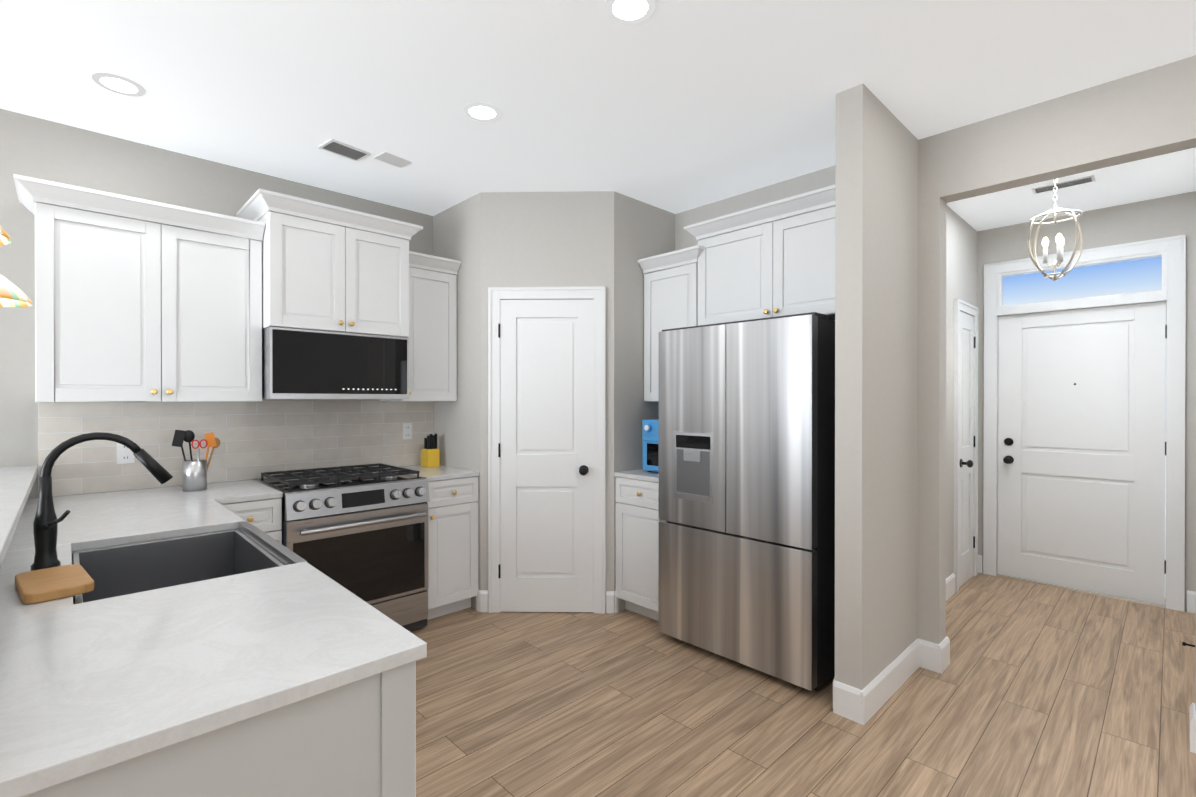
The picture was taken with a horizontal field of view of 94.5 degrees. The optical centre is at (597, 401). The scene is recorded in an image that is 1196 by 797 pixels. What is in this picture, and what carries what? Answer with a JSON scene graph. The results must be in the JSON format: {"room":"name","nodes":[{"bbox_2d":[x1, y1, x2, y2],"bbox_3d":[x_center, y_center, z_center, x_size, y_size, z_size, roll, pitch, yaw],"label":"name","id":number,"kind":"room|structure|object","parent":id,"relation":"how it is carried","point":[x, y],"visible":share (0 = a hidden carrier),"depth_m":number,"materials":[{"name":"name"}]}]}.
{"room":"kitchen","nodes":[
{"label":"kitchen","id":0,"kind":"room"},
{"bbox_2d":[0,109,432,498],"bbox_3d":[-2.727,0.006,2.709,6.820,2.740,0.120,0,0,-44],"label":"wall","id":1,"kind":"structure","parent":0,"point":[38,148],"depth_m":2.72,"materials":[{"name":"paint"}]},
{"bbox_2d":[13,174,261,401],"bbox_3d":[-2.258,-0.479,2.788,0.928,0.959,0.412,0,0,-44],"label":"upper cabinet","id":2,"kind":"object","parent":1,"relation":"attached to","point":[139,300],"depth_m":2.64,"materials":[{"name":"white wood"}]},
{"bbox_2d":[38,399,433,497],"bbox_3d":[-1.951,0.218,3.366,2.048,0.479,0.008,0,0,-44],"label":"backsplash","id":3,"kind":"structure","parent":1,"relation":"attached to","point":[256,439],"depth_m":3.20,"materials":[{"name":"tile"}]},
{"bbox_2d":[117,441,134,463],"bbox_3d":[-2.453,0.263,2.872,0.070,0.115,0.007,0,0,-44],"label":"electrical outlet","id":4,"kind":"object","parent":3,"relation":"attached to","point":[125,455],"visible":0.79,"depth_m":2.87,"materials":[{"name":"white plastic"}]},
{"bbox_2d":[403,423,411,439],"bbox_3d":[-1.354,0.209,3.929,0.070,0.115,0.007,0,0,-44],"label":"electrical outlet","id":5,"kind":"object","parent":3,"relation":"attached to","point":[407,430],"visible":1,"depth_m":3.93,"materials":[{"name":"white plastic"}]},
{"bbox_2d":[236,188,424,341],"bbox_3d":[-1.600,-0.750,3.337,0.896,0.695,0.532,0,0,-44],"label":"upper cabinet","id":6,"kind":"object","parent":1,"relation":"attached to","point":[313,265],"depth_m":3.13,"materials":[{"name":"white wood"}]},
{"bbox_2d":[262,327,409,398],"bbox_3d":[-1.598,-0.208,3.338,0.768,0.383,0.414,0,0,-44],"label":"over-the-range microwave","id":7,"kind":"object","parent":6,"relation":"attached to","point":[304,364],"visible":1,"depth_m":3.14,"materials":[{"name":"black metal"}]},
{"bbox_2d":[380,254,460,400],"bbox_3d":[-1.217,-0.482,3.790,0.394,0.959,0.412,0,0,-44],"label":"upper cabinet","id":8,"kind":"object","parent":1,"relation":"attached to","point":[432,362],"depth_m":3.72,"materials":[{"name":"white wood"}]},
{"bbox_2d":[433,191,674,611],"bbox_3d":[-0.326,0.001,4.058,1.250,2.740,1.265,0,0,-44],"label":"wall","id":9,"kind":"structure","parent":0,"point":[608,240],"depth_m":3.62,"materials":[{"name":"paint"}]},
{"bbox_2d":[498,300,593,611],"bbox_3d":[-0.330,0.352,3.587,0.450,2.030,0.460,0,0,-44],"label":"pantry door","id":10,"kind":"structure","parent":9,"relation":"in","point":[546,454],"depth_m":3.60,"materials":[{"name":"white wood"}]},
{"bbox_2d":[476,589,617,612],"bbox_3d":[-0.335,1.302,3.611,0.937,0.140,0.040,0,0,2],"label":"baseboard","id":11,"kind":"structure","parent":9,"relation":"attached to","point":[482,601],"depth_m":3.60,"materials":[{"name":"white wood"}]},
{"bbox_2d":[488,286,605,613],"bbox_3d":[-0.332,0.314,3.593,0.764,2.117,0.026,0,0,1],"label":"door frame","id":12,"kind":"structure","parent":9,"relation":"attached to","point":[597,294],"depth_m":3.58,"materials":[{"name":"white wood"}]},
{"bbox_2d":[0,0,1195,230],"bbox_3d":[0.475,-1.388,0.962,9.020,0.060,7.070,0,0,-44],"label":"ceiling","id":13,"kind":"structure","parent":0,"point":[674,106],"depth_m":2.35,"materials":[{"name":"paint"}]},
{"bbox_2d":[0,225,12,245],"bbox_3d":[-1.243,-0.834,0.969,0.296,1.046,0.296,0,0,-44],"label":"light","id":14,"kind":"object","parent":13,"relation":"hanging from","point":[5,238],"visible":1,"depth_m":1.08,"materials":[{"name":"multicoloured glass"}]},
{"bbox_2d":[0,274,33,306],"bbox_3d":[-1.937,-0.837,1.690,0.296,1.046,0.296,0,0,-44],"label":"light","id":15,"kind":"object","parent":13,"relation":"hanging from","point":[12,294],"visible":1,"depth_m":1.73,"materials":[{"name":"multicoloured glass"}]},
{"bbox_2d":[91,73,145,95],"bbox_3d":[-2.057,-1.361,2.376,0.176,0.004,0.176,0,0,-44],"label":"recessed light","id":16,"kind":"object","parent":13,"relation":"in","point":[118,84],"visible":1,"depth_m":2.37,"materials":[{"name":"white plastic"}]},
{"bbox_2d":[318,138,371,161],"bbox_3d":[-1.370,-1.361,2.996,0.150,0.008,0.220,0,0,38],"label":"ceiling vent","id":17,"kind":"object","parent":13,"relation":"in","point":[336,147],"visible":1,"depth_m":2.99,"materials":[{"name":"grey metal"}]},
{"bbox_2d":[374,152,411,167],"bbox_3d":[-1.156,-1.363,3.119,0.120,0.004,0.170,0,0,38],"label":"ceiling vent","id":18,"kind":"object","parent":13,"relation":"in","point":[391,159],"visible":1,"depth_m":3.12,"materials":[{"name":"white metal"}]},
{"bbox_2d":[463,102,500,121],"bbox_3d":[-0.544,-1.361,2.603,0.176,0.004,0.176,0,0,-44],"label":"recessed light","id":19,"kind":"object","parent":13,"relation":"in","point":[481,111],"visible":1,"depth_m":2.60,"materials":[{"name":"white plastic"}]},
{"bbox_2d":[605,0,655,24],"bbox_3d":[0.111,-1.359,1.907,0.176,0.004,0.176,0,0,-44],"label":"recessed light","id":20,"kind":"object","parent":13,"relation":"in","point":[628,12],"visible":1,"depth_m":1.92,"materials":[{"name":"white plastic"}]},
{"bbox_2d":[1027,179,1082,280],"bbox_3d":[2.694,-1.040,3.258,0.246,0.653,0.246,0,0,-44],"label":"pendant chandelier","id":21,"kind":"object","parent":13,"relation":"hanging from","point":[1059,240],"visible":0.94,"depth_m":3.25,"materials":[{"name":"silver metal"}]},
{"bbox_2d":[1031,175,1095,193],"bbox_3d":[2.925,-1.363,3.479,0.120,0.008,0.300,0,0,-44],"label":"ceiling vent","id":22,"kind":"object","parent":13,"relation":"in","point":[1068,183],"visible":0.98,"depth_m":3.46,"materials":[{"name":"grey metal"}]},
{"bbox_2d":[410,573,1195,796],"bbox_3d":[0.475,1.412,0.973,9.020,0.060,7.070,0,0,-44],"label":"floor","id":23,"kind":"structure","parent":0,"point":[1034,690],"depth_m":2.44,"materials":[{"name":"brown wood"}]},
{"bbox_2d":[72,529,238,563],"bbox_3d":[-1.477,0.937,1.800,0.635,0.885,0.377,0,0,-44],"label":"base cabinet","id":24,"kind":"object","parent":23,"relation":"on","point":[232,529],"depth_m":1.95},
{"bbox_2d":[22,661,415,796],"bbox_3d":[-0.709,0.939,1.002,0.635,0.885,0.360,0,0,-44],"label":"base cabinet","id":25,"kind":"object","parent":23,"relation":"on","point":[356,739],"depth_m":0.93,"materials":[{"name":"white wood"}]},
{"bbox_2d":[0,485,426,796],"bbox_3d":[-1.515,0.478,1.855,0.660,0.028,2.772,0,0,-44],"label":"countertop","id":26,"kind":"structure","parent":25,"relation":"on","point":[90,687],"depth_m":1.05,"materials":[{"name":"stone"}]},
{"bbox_2d":[15,564,93,603],"bbox_3d":[-1.363,0.452,1.386,0.250,0.024,0.124,0,0,40],"label":"cutting board","id":27,"kind":"object","parent":26,"relation":"on","point":[46,584],"visible":1,"depth_m":1.35,"materials":[{"name":"brown wood"}]},
{"bbox_2d":[30,432,172,570],"bbox_3d":[-1.418,0.277,1.598,0.314,0.375,0.158,0,0,-44],"label":"faucet","id":28,"kind":"object","parent":26,"relation":"on","point":[45,525],"visible":0.98,"depth_m":1.54,"materials":[{"name":"black metal"}]},
{"bbox_2d":[73,521,306,603],"bbox_3d":[-1.287,0.600,1.717,0.492,0.269,0.747,0,0,-44],"label":"farmhouse sink","id":29,"kind":"object","parent":26,"relation":"in","point":[247,546],"visible":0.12,"depth_m":1.94,"materials":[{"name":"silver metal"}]},
{"bbox_2d":[172,430,220,491],"bbox_3d":[-2.094,0.300,2.889,0.212,0.318,0.104,0,0,-44],"label":"utensil crock","id":30,"kind":"object","parent":26,"relation":"on","point":[194,474],"visible":1,"depth_m":2.85,"materials":[{"name":"silver metal"}]},
{"bbox_2d":[221,498,281,543],"bbox_3d":[-1.926,0.932,2.943,0.290,0.885,0.658,0,0,-44],"label":"base cabinet","id":31,"kind":"object","parent":23,"relation":"on","point":[264,515],"visible":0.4,"depth_m":2.77,"materials":[{"name":"white wood"}]},
{"bbox_2d":[204,479,282,502],"bbox_3d":[-1.923,0.474,2.952,0.273,0.028,0.626,0,0,-44],"label":"countertop","id":32,"kind":"structure","parent":31,"relation":"on","point":[242,490],"depth_m":2.87,"materials":[{"name":"stone"}]},
{"bbox_2d":[255,463,428,630],"bbox_3d":[-1.507,0.887,3.280,0.772,0.934,0.747,0,0,-44],"label":"gas range","id":33,"kind":"object","parent":23,"relation":"on","point":[362,533],"visible":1,"depth_m":3.10,"materials":[{"name":"grey metal"}]},
{"bbox_2d":[427,476,477,619],"bbox_3d":[-1.124,0.929,3.715,0.372,0.885,0.658,0,0,-44],"label":"base cabinet","id":34,"kind":"object","parent":23,"relation":"on","point":[452,545],"visible":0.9,"depth_m":3.50,"materials":[{"name":"white wood"}]},
{"bbox_2d":[384,465,478,480],"bbox_3d":[-1.128,0.471,3.717,0.374,0.028,0.624,0,0,-44],"label":"countertop","id":35,"kind":"structure","parent":34,"relation":"on","point":[441,472],"depth_m":3.58,"materials":[{"name":"stone"}]},
{"bbox_2d":[421,434,439,466],"bbox_3d":[-1.187,0.341,3.908,0.090,0.230,0.110,0,0,-44],"label":"knife block","id":36,"kind":"object","parent":35,"relation":"on","point":[430,454],"visible":1,"depth_m":3.87,"materials":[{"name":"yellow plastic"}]},
{"bbox_2d":[616,477,661,620],"bbox_3d":[0.481,0.930,3.647,0.656,0.885,0.443,0,0,-44],"label":"base cabinet","id":37,"kind":"object","parent":23,"relation":"on","point":[637,538],"visible":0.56,"depth_m":3.47,"materials":[{"name":"white wood"}]},
{"bbox_2d":[614,469,658,482],"bbox_3d":[0.489,0.471,3.654,0.633,0.028,0.446,0,0,-44],"label":"countertop","id":38,"kind":"structure","parent":37,"relation":"on","point":[643,475],"depth_m":3.50,"materials":[{"name":"stone"}]},
{"bbox_2d":[643,419,658,471],"bbox_3d":[0.475,0.287,3.599,0.333,0.340,0.270,0,0,-44],"label":"coffee maker","id":39,"kind":"object","parent":38,"relation":"on","point":[650,445],"visible":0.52,"depth_m":3.54,"materials":[{"name":"blue plastic"}]},
{"bbox_2d":[658,312,834,690],"bbox_3d":[0.921,0.468,3.115,0.737,1.772,0.912,0,0,-44],"label":"refrigerator","id":40,"kind":"object","parent":23,"relation":"on","point":[746,576],"visible":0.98,"depth_m":2.76,"materials":[{"name":"grey metal"}]},
{"bbox_2d":[835,83,917,689],"bbox_3d":[1.360,0.006,2.670,0.744,2.740,0.116,0,0,-44],"label":"wall","id":41,"kind":"structure","parent":0,"point":[876,313],"depth_m":2.47,"materials":[{"name":"paint"}]},
{"bbox_2d":[833,639,919,724],"bbox_3d":[1.354,1.306,2.668,0.760,0.140,0.148,0,0,-44],"label":"baseboard","id":42,"kind":"structure","parent":41,"relation":"attached to","point":[863,706],"depth_m":2.45,"materials":[{"name":"white wood"}]},
{"bbox_2d":[675,55,1195,707],"bbox_3d":[1.583,0.004,3.061,0.120,2.740,5.350,0,0,-44],"label":"wall","id":43,"kind":"structure","parent":0,"point":[1149,113],"depth_m":2.73,"materials":[{"name":"paint"}]},
{"bbox_2d":[638,245,697,400],"bbox_3d":[0.591,-0.482,3.705,0.411,0.959,0.503,0,0,-44],"label":"upper cabinet","id":44,"kind":"object","parent":43,"relation":"attached to","point":[670,278],"depth_m":3.65,"materials":[{"name":"white wood"}]},
{"bbox_2d":[684,184,834,325],"bbox_3d":[1.062,-0.776,3.215,0.412,0.641,1.087,0,0,-44],"label":"upper cabinet","id":45,"kind":"object","parent":43,"relation":"attached to","point":[774,259],"depth_m":3.10,"materials":[{"name":"white wood"}]},
{"bbox_2d":[917,636,1195,752],"bbox_3d":[2.575,1.308,2.035,0.152,0.140,2.489,0,0,-44],"label":"baseboard","id":46,"kind":"structure","parent":43,"relation":"attached to","point":[934,657],"depth_m":2.82,"materials":[{"name":"white wood"}]},
{"bbox_2d":[1194,592,1195,613],"bbox_3d":[3.188,1.305,2.899,1.962,0.140,0.030,0,0,-44],"label":"baseboard","id":47,"kind":"structure","parent":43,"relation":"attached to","point":[1194,592],"depth_m":3.58,"materials":[{"name":"white wood"}]},
{"bbox_2d":[1182,642,1194,646],"bbox_3d":[3.171,1.300,2.945,0.028,0.027,0.082,0,0,-44],"label":"door stop","id":48,"kind":"object","parent":47,"relation":"attached to","point":[1185,644],"visible":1,"depth_m":2.96,"materials":[{"name":"black metal"}]},
{"bbox_2d":[946,206,976,577],"bbox_3d":[2.388,0.001,3.897,2.200,2.740,0.120,0,0,-44],"label":"wall","id":49,"kind":"structure","parent":0,"point":[961,278],"depth_m":3.96,"materials":[{"name":"paint"}]},
{"bbox_2d":[946,573,954,600],"bbox_3d":[2.100,1.303,3.531,1.270,0.140,0.016,0,0,-44],"label":"baseboard","id":50,"kind":"structure","parent":49,"relation":"attached to","point":[950,592],"depth_m":3.88,"materials":[{"name":"white wood"}]},
{"bbox_2d":[954,299,977,592],"bbox_3d":[2.785,0.314,4.179,0.594,2.112,0.026,0,0,-44],"label":"trim","id":51,"kind":"structure","parent":49,"relation":"attached to","point":[964,307],"depth_m":4.01,"materials":[{"name":"white wood"}]},
{"bbox_2d":[959,311,975,587],"bbox_3d":[2.812,0.350,4.159,0.451,2.032,0.088,0,0,-44],"label":"closet door","id":52,"kind":"structure","parent":49,"relation":"in","point":[967,445],"depth_m":4.19,"materials":[{"name":"white wood"}]},
{"bbox_2d":[977,191,1195,610],"bbox_3d":[3.519,0.001,4.049,0.120,2.740,1.230,0,0,-44],"label":"wall","id":53,"kind":"structure","parent":0,"point":[1163,217],"depth_m":3.81,"materials":[{"name":"paint"}]},
{"bbox_2d":[998,302,1166,604],"bbox_3d":[3.461,0.348,4.008,0.125,2.037,0.931,0,0,-44],"label":"front door","id":54,"kind":"structure","parent":53,"relation":"in","point":[1082,442],"depth_m":3.98,"materials":[{"name":"white wood"}]},
{"bbox_2d":[983,235,1185,611],"bbox_3d":[3.498,0.141,4.050,0.150,2.464,1.103,0,0,-44],"label":"door frame","id":55,"kind":"structure","parent":53,"relation":"attached to","point":[1171,251],"depth_m":3.78,"materials":[{"name":"white wood"}]},
{"bbox_3d":[-1.811,0.861,1.601,0.120,1.038,2.749,0,0,-44],"label":"wall","id":56,"kind":"structure","parent":0,"visible":0},
{"bbox_2d":[0,465,37,567],"bbox_3d":[-1.877,0.324,1.480,0.460,0.032,2.828,0,0,-44],"label":"bar","id":57,"kind":"object","parent":56,"relation":"on","point":[16,483],"visible":1,"depth_m":1.80,"materials":[{"name":"stone"}]},
{"label":"outside","id":58,"kind":"structure","parent":0,"visible":0},
{"bbox_2d":[1003,256,1161,305],"bbox_3d":[3.606,-0.950,4.136,0.010,0.840,2.100,0,0,-44],"label":"sky","id":59,"kind":"structure","parent":58,"point":[1131,276],"depth_m":4.10,"materials":[{"name":"blue"}]}
]}

